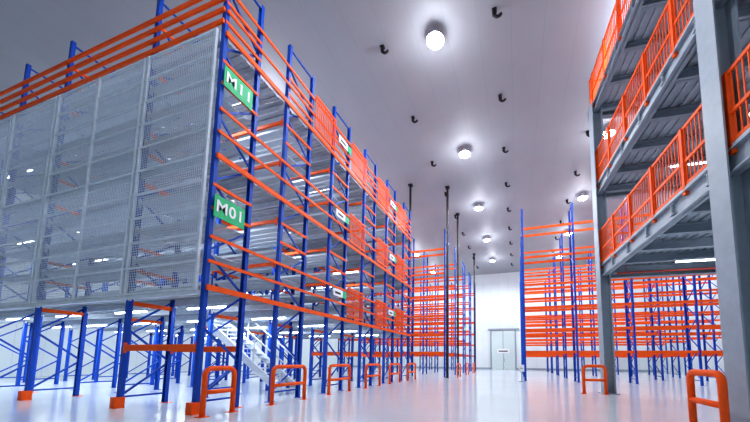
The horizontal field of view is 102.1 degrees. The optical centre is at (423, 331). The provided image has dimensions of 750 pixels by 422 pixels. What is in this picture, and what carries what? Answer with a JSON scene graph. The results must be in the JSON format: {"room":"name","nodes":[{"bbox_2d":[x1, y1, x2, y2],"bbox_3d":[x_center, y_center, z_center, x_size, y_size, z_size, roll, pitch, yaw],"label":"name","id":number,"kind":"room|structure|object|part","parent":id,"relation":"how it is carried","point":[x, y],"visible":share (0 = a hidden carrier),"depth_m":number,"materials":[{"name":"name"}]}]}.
{"room":"warehouse","nodes":[
{"label":"warehouse","id":0,"kind":"room"},
{"bbox_2d":[0,189,339,376],"bbox_3d":[-20.449,-3.275,25.686,0.200,13.300,48.000,-1,-6,17],"label":"wall","id":1,"kind":"structure","parent":0,"point":[8,358],"depth_m":19.66,"materials":[{"name":"white paint"}]},
{"bbox_2d":[0,0,673,279],"bbox_3d":[0.225,-10.423,19.890,43.000,0.200,48.000,-1,-6,17],"label":"ceiling","id":2,"kind":"structure","parent":0,"point":[540,55],"depth_m":13.30,"materials":[{"name":"white paint"}]},
{"bbox_2d":[380,44,388,54],"bbox_3d":[-1.523,-10.943,11.648,0.351,0.340,0.160,-1,-6,17],"label":"ceiling hook","id":3,"kind":"object","parent":2,"relation":"attached to","point":[382,47],"depth_m":11.62,"materials":[{"name":"black metal"}]},
{"bbox_2d":[426,29,443,49],"bbox_3d":[0.420,-10.934,11.142,0.680,0.420,0.680,-1,-6,17],"label":"lamp","id":4,"kind":"object","parent":2,"relation":"hanging from","point":[434,40],"visible":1,"depth_m":11.06,"materials":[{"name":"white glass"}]},
{"bbox_2d":[459,148,470,157],"bbox_3d":[2.343,-10.338,17.270,0.680,0.420,0.680,-1,-6,17],"label":"lamp","id":5,"kind":"object","parent":2,"relation":"hanging from","point":[463,154],"visible":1,"depth_m":17.17,"materials":[{"name":"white glass"}]},
{"bbox_2d":[474,204,482,210],"bbox_3d":[4.267,-9.742,23.397,0.680,0.420,0.680,-1,-6,17],"label":"lamp","id":6,"kind":"object","parent":2,"relation":"hanging from","point":[478,207],"visible":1,"depth_m":23.28,"materials":[{"name":"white glass"}]},
{"bbox_2d":[492,7,501,18],"bbox_3d":[2.534,-11.027,10.382,0.351,0.340,0.160,-1,-6,17],"label":"ceiling hook","id":7,"kind":"object","parent":2,"relation":"attached to","point":[494,10],"depth_m":10.36,"materials":[{"name":"black metal"}]},
{"bbox_2d":[498,94,505,101],"bbox_3d":[3.592,-10.699,13.755,0.351,0.340,0.160,-1,-6,17],"label":"ceiling hook","id":8,"kind":"object","parent":2,"relation":"attached to","point":[500,95],"depth_m":13.73,"materials":[{"name":"black metal"}]},
{"bbox_2d":[578,193,587,200],"bbox_3d":[11.509,-9.833,21.764,0.680,0.420,0.680,-1,-6,17],"label":"lamp","id":9,"kind":"object","parent":2,"relation":"hanging from","point":[582,197],"visible":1,"depth_m":21.66,"materials":[{"name":"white glass"}]},
{"bbox_2d":[0,367,719,421],"bbox_3d":[0.108,3.017,18.620,43.000,0.200,48.000,-1,-6,17],"label":"floor","id":10,"kind":"structure","parent":0,"point":[484,395],"depth_m":8.36,"materials":[{"name":"concrete"}]},
{"bbox_2d":[0,0,410,415],"bbox_3d":[-9.903,-2.843,14.835,15.184,10.619,12.825,-1,-6,17],"label":"rack","id":11,"kind":"object","parent":10,"relation":"on","point":[125,185],"visible":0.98,"depth_m":8.55,"materials":[{"name":"metal"}]},
{"bbox_2d":[213,194,244,229],"bbox_3d":[-4.495,-2.750,6.921,0.087,0.500,0.760,-1,-6,17],"label":"sign","id":12,"kind":"object","parent":11,"relation":"attached to","point":[225,210],"visible":1,"depth_m":6.87,"materials":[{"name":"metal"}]},
{"bbox_2d":[223,65,252,110],"bbox_3d":[-4.468,-5.836,7.213,0.087,0.500,0.760,-1,-6,17],"label":"sign","id":13,"kind":"object","parent":11,"relation":"attached to","point":[231,81],"visible":1,"depth_m":7.16,"materials":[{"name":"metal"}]},
{"bbox_2d":[194,366,238,417],"bbox_3d":[-4.261,1.206,6.247,0.180,1.000,0.830,-1,-6,17],"label":"hoop","id":14,"kind":"object","parent":10,"relation":"on","point":[204,392],"visible":1,"depth_m":6.14,"materials":[{"name":"orange paint"}]},
{"bbox_2d":[267,365,307,405],"bbox_3d":[-3.657,1.393,8.170,0.180,1.000,1.380,-1,-6,17],"label":"hoop","id":15,"kind":"object","parent":10,"relation":"on","point":[273,385],"visible":0.99,"depth_m":7.97,"materials":[{"name":"orange paint"}]},
{"bbox_2d":[325,364,350,394],"bbox_3d":[-2.933,1.617,10.474,0.180,1.000,1.430,-1,-6,17],"label":"hoop","id":16,"kind":"object","parent":10,"relation":"on","point":[348,378],"visible":0.99,"depth_m":10.29,"materials":[{"name":"orange paint"}]},
{"bbox_2d":[364,363,381,388],"bbox_3d":[-2.180,1.851,12.873,0.180,1.000,1.480,-1,-6,17],"label":"hoop","id":17,"kind":"object","parent":10,"relation":"on","point":[368,364],"visible":0.98,"depth_m":12.73,"materials":[{"name":"orange paint"}]},
{"bbox_2d":[313,229,448,376],"bbox_3d":[-3.612,-2.030,23.489,11.200,10.700,1.280,-1,-6,17],"label":"rack","id":18,"kind":"object","parent":10,"relation":"on","point":[412,317],"visible":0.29,"depth_m":22.48,"materials":[{"name":"orange metal"}]},
{"bbox_2d":[389,363,400,383],"bbox_3d":[-1.464,2.073,15.153,0.180,1.000,1.480,-1,-6,17],"label":"hoop","id":19,"kind":"object","parent":10,"relation":"on","point":[390,364],"visible":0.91,"depth_m":14.98,"materials":[{"name":"orange paint"}]},
{"bbox_2d":[337,247,456,374],"bbox_3d":[-2.508,-1.688,27.004,11.200,10.700,1.280,-1,-6,17],"label":"rack","id":20,"kind":"object","parent":10,"relation":"on","point":[426,308],"visible":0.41,"depth_m":26.05,"materials":[{"name":"orange metal"}]},
{"bbox_2d":[408,183,412,377],"bbox_3d":[-0.991,-3.620,20.242,0.280,13.294,0.280,-1,-6,17],"label":"pipe","id":21,"kind":"object","parent":10,"relation":"on","point":[409,185],"visible":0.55,"depth_m":20.61,"materials":[{"name":"black metal"}]},
{"bbox_2d":[406,363,415,380],"bbox_3d":[-0.719,2.304,17.528,0.180,1.000,1.480,-1,-6,17],"label":"hoop","id":22,"kind":"object","parent":10,"relation":"on","point":[408,364],"visible":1,"depth_m":17.22,"materials":[{"name":"orange paint"}]},
{"bbox_2d":[361,261,465,372],"bbox_3d":[-1.375,-1.337,30.614,11.200,10.700,1.280,-1,-6,17],"label":"rack","id":23,"kind":"object","parent":10,"relation":"on","point":[463,312],"visible":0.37,"depth_m":29.62,"materials":[{"name":"orange metal"}]},
{"bbox_2d":[374,272,471,371],"bbox_3d":[-0.241,-0.986,34.224,11.200,10.700,1.280,-1,-6,17],"label":"rack","id":24,"kind":"object","parent":10,"relation":"on","point":[469,285],"visible":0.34,"depth_m":33.41,"materials":[{"name":"orange metal"}]},
{"bbox_2d":[388,281,475,369],"bbox_3d":[0.862,-0.644,37.739,11.200,10.700,1.280,-1,-6,17],"label":"rack","id":25,"kind":"object","parent":10,"relation":"on","point":[467,309],"visible":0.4,"depth_m":37.04,"materials":[{"name":"orange metal"}]},
{"bbox_2d":[445,186,449,377],"bbox_3d":[1.598,-3.575,20.477,0.280,13.294,0.280,-1,-6,17],"label":"pipe","id":26,"kind":"object","parent":10,"relation":"on","point":[447,188],"visible":0.9,"depth_m":20.43,"materials":[{"name":"black metal"}]},
{"bbox_2d":[456,213,459,374],"bbox_3d":[2.744,-3.204,24.292,0.280,13.294,0.280,-1,-6,17],"label":"pipe","id":27,"kind":"object","parent":10,"relation":"on","point":[457,214],"visible":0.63,"depth_m":24.25,"materials":[{"name":"black metal"}]},
{"bbox_2d":[456,363,460,377],"bbox_3d":[2.454,2.686,21.126,0.180,0.972,1.280,-1,-6,17],"label":"hoop","id":28,"kind":"object","parent":10,"relation":"on","point":[457,363],"visible":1,"depth_m":20.81,"materials":[{"name":"orange paint"}]},
{"bbox_2d":[473,253,475,370],"bbox_3d":[5.667,-2.299,33.602,0.280,13.294,0.280,-1,-6,17],"label":"pipe","id":29,"kind":"object","parent":10,"relation":"on","point":[474,254],"visible":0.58,"depth_m":33.42,"materials":[{"name":"black metal"}]},
{"bbox_2d":[519,365,524,381],"bbox_3d":[5.545,2.337,17.032,0.350,0.950,0.300,-1,-6,17],"label":"stand","id":30,"kind":"object","parent":10,"relation":"on","point":[521,367],"visible":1,"depth_m":17.02,"materials":[{"name":"grey metal"}]},
{"bbox_2d":[520,278,668,373],"bbox_3d":[18.149,-0.805,33.380,14.200,10.500,1.280,-1,-6,17],"label":"rack","id":31,"kind":"object","parent":10,"relation":"on","point":[545,293],"visible":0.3,"depth_m":33.23,"materials":[{"name":"orange metal"}]},
{"bbox_2d":[581,364,608,394],"bbox_3d":[6.115,1.696,10.757,0.880,1.055,0.180,-1,-6,17],"label":"hoop","id":32,"kind":"object","parent":10,"relation":"on","point":[604,380],"visible":1,"depth_m":10.74,"materials":[{"name":"orange paint"}]},
{"bbox_2d":[520,267,692,374],"bbox_3d":[16.806,-1.220,29.105,14.200,10.500,1.280,-1,-6,17],"label":"rack","id":33,"kind":"object","parent":10,"relation":"on","point":[647,342],"visible":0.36,"depth_m":28.58,"materials":[{"name":"orange metal"}]},
{"bbox_2d":[520,233,722,381],"bbox_3d":[14.122,-2.052,20.555,14.200,10.500,1.280,-1,-6,17],"label":"rack","id":34,"kind":"object","parent":10,"relation":"on","point":[711,312],"visible":0.41,"depth_m":20.58,"materials":[{"name":"orange metal"}]},
{"bbox_2d":[521,202,722,385],"bbox_3d":[12.840,-2.449,16.470,14.200,10.500,1.280,-1,-6,17],"label":"rack","id":35,"kind":"object","parent":10,"relation":"on","point":[686,327],"visible":0.71,"depth_m":17.05,"materials":[{"name":"orange metal"}]},
{"bbox_2d":[520,250,724,377],"bbox_3d":[15.464,-1.636,24.830,14.200,10.500,1.280,-1,-6,17],"label":"rack","id":36,"kind":"object","parent":10,"relation":"on","point":[590,264],"visible":0.52,"depth_m":24.77,"materials":[{"name":"orange metal"}]},
{"bbox_2d":[587,0,749,421],"bbox_3d":[9.715,-4.892,3.061,10.120,12.785,16.095,-1,-6,13],"label":"mezzanine","id":37,"kind":"object","parent":10,"relation":"on","point":[682,67],"visible":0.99,"depth_m":7.62,"materials":[{"name":"grey paint"}]},
{"bbox_3d":[9.744,-7.225,3.243,9.805,8.105,16.025,-1,-6,13],"label":"guard railing","id":38,"kind":"part","parent":37,"relation":"part of","materials":[{"name":"orange metal"}]},
{"bbox_2d":[686,369,730,421],"bbox_3d":[4.737,1.151,5.032,0.180,1.038,1.080,-1,-6,17],"label":"hoop","id":39,"kind":"object","parent":10,"relation":"on","point":[722,403],"visible":1,"depth_m":4.87,"materials":[{"name":"orange paint"}]},
{"bbox_2d":[343,266,660,369],"bbox_3d":[7.354,-1.476,42.150,43.000,13.300,0.200,-1,-6,17],"label":"wall","id":40,"kind":"structure","parent":0,"point":[498,294],"depth_m":41.09,"materials":[{"name":"white paint"}]},
{"bbox_2d":[488,328,518,369],"bbox_3d":[10.730,2.286,40.461,4.100,5.550,0.160,-1,-6,17],"label":"door","id":41,"kind":"structure","parent":40,"relation":"in","point":[503,356],"depth_m":40.43,"materials":[{"name":"grey metal"}]},
{"bbox_2d":[350,365,660,371],"bbox_3d":[7.259,5.008,41.413,43.000,0.250,0.060,-1,-6,17],"label":"baseboard","id":42,"kind":"structure","parent":40,"relation":"attached to","point":[350,365],"depth_m":39.05,"materials":[{"name":"grey metal"}]},
{"bbox_2d":[658,275,724,374],"bbox_3d":[20.783,-4.131,12.825,0.200,13.300,48.000,-1,-6,17],"label":"wall","id":43,"kind":"structure","parent":0,"point":[711,364],"depth_m":28.65,"materials":[{"name":"white paint"}]}
]}

